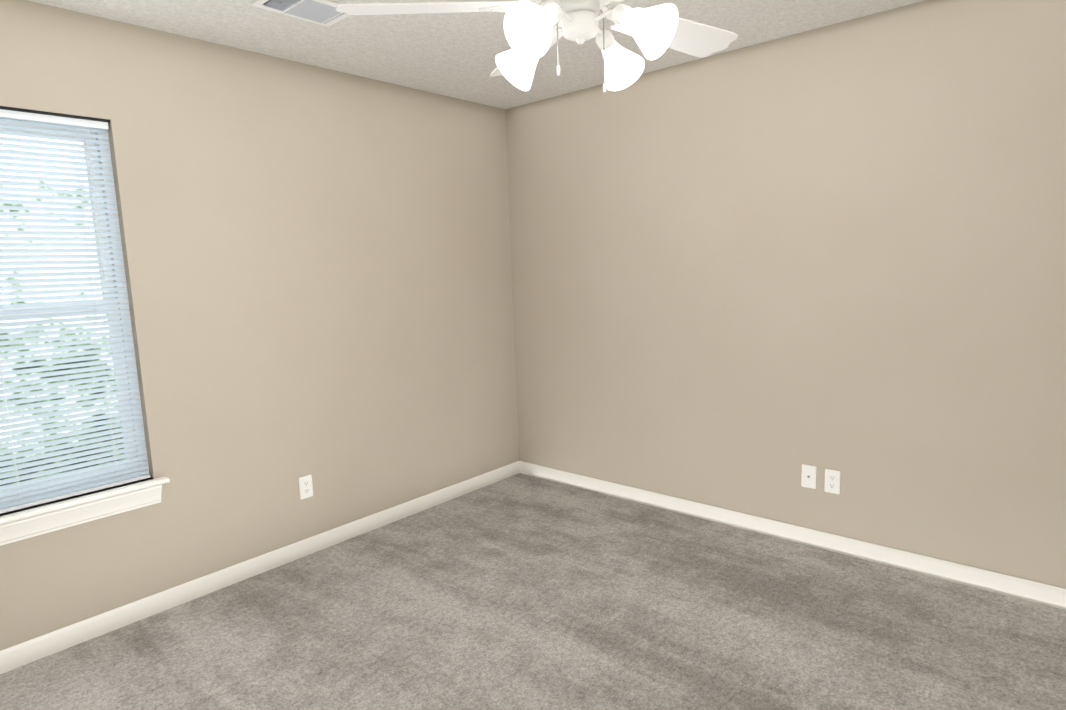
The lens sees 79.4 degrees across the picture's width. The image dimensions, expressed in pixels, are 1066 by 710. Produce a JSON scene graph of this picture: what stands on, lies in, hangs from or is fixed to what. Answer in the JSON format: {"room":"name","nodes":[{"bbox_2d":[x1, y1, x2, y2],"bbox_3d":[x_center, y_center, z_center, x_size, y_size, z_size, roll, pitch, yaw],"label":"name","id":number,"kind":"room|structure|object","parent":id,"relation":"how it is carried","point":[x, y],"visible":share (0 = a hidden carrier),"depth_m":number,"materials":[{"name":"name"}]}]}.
{"room":"empty bedroom","nodes":[
{"label":"empty bedroom","id":0,"kind":"room"},
{"bbox_2d":[0,0,518,650],"bbox_3d":[-1.304,-0.179,3.128,0.140,2.440,3.380,5,10,41],"label":"wall","id":1,"kind":"structure","parent":0,"point":[318,272],"depth_m":3.07,"materials":[{"name":"paint"}]},
{"bbox_2d":[0,121,148,508],"bbox_3d":[-1.997,-0.150,2.360,0.075,1.472,0.890,5,10,41],"label":"window","id":2,"kind":"structure","parent":1,"relation":"in","point":[61,135],"depth_m":2.58,"materials":[{"name":"white plastic"}]},
{"bbox_2d":[0,106,149,513],"bbox_3d":[-1.956,-0.148,2.323,0.046,1.468,0.888,5,10,41],"label":"window blinds","id":3,"kind":"object","parent":2,"relation":"attached to","point":[42,118],"visible":0.9,"depth_m":2.48,"materials":[{"name":"white plastic"}]},
{"bbox_2d":[0,476,169,545],"bbox_3d":[-1.909,0.636,2.415,0.096,0.107,0.980,5,10,41],"label":"window sill","id":4,"kind":"structure","parent":1,"relation":"attached to","point":[30,522],"depth_m":2.52,"materials":[{"name":"white paint"}]},
{"bbox_2d":[0,461,519,673],"bbox_3d":[-1.205,0.993,3.239,0.014,0.083,3.380,5,10,41],"label":"baseboard","id":5,"kind":"structure","parent":1,"relation":"attached to","point":[34,649],"depth_m":2.96,"materials":[{"name":"white paint"}]},
{"bbox_2d":[299,474,312,499],"bbox_3d":[-1.155,0.672,3.268,0.009,0.115,0.070,5,10,41],"label":"electrical outlet","id":6,"kind":"object","parent":1,"relation":"attached to","point":[305,487],"visible":1,"depth_m":3.26,"materials":[{"name":"white plastic"}]},
{"bbox_2d":[28,0,924,108],"bbox_3d":[0.107,-1.311,1.678,4.020,0.100,3.660,5,10,41],"label":"ceiling","id":7,"kind":"structure","parent":0,"point":[453,55],"depth_m":2.81,"materials":[{"name":"white paint"}]},
{"bbox_2d":[251,0,350,26],"bbox_3d":[-0.868,-1.325,2.454,0.225,0.016,0.325,5,10,41],"label":"ceiling vent","id":8,"kind":"object","parent":7,"relation":"in","point":[323,13],"visible":0.85,"depth_m":2.46,"materials":[{"name":"white metal"}]},
{"bbox_2d":[335,0,737,92],"bbox_3d":[0.163,-0.993,1.726,1.233,0.547,1.240,5,10,41],"label":"ceiling fan","id":9,"kind":"object","parent":7,"relation":"hanging from","point":[533,35],"visible":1,"depth_m":1.71,"materials":[{"name":"white metal"}]},
{"bbox_2d":[0,473,1065,709],"bbox_3d":[0.196,1.203,2.025,4.020,0.100,3.660,5,10,41],"label":"floor","id":10,"kind":"structure","parent":0,"point":[520,591],"depth_m":2.52,"materials":[{"name":"carpet"}]},
{"bbox_2d":[506,0,1065,588],"bbox_3d":[1.313,-0.275,3.154,4.020,2.440,0.140,5,10,41],"label":"wall","id":11,"kind":"structure","parent":0,"point":[750,280],"depth_m":3.00,"materials":[{"name":"paint"}]},
{"bbox_2d":[519,461,1065,609],"bbox_3d":[1.304,0.901,3.258,3.740,0.083,0.014,5,10,41],"label":"baseboard","id":12,"kind":"structure","parent":11,"relation":"attached to","point":[1029,590],"depth_m":3.13,"materials":[{"name":"white paint"}]},
{"bbox_2d":[801,464,816,488],"bbox_3d":[1.357,0.599,3.159,0.070,0.115,0.015,5,10,41],"label":"outlet","id":13,"kind":"object","parent":11,"relation":"attached to","point":[808,476],"visible":1,"depth_m":3.16,"materials":[{"name":"white plastic"}]},
{"bbox_2d":[824,469,840,493],"bbox_3d":[1.441,0.610,3.090,0.070,0.115,0.009,5,10,41],"label":"duplex electrical outlet","id":14,"kind":"object","parent":11,"relation":"attached to","point":[832,480],"visible":1,"depth_m":3.09,"materials":[{"name":"white plastic"}]},
{"label":"outside","id":15,"kind":"structure","parent":0,"visible":0},
{"bbox_2d":[0,134,124,485],"bbox_3d":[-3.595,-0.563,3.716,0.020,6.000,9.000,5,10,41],"label":"window glass","id":16,"kind":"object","parent":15,"point":[36,175],"depth_m":4.21,"materials":[{"name":"clear glass"}]}
]}

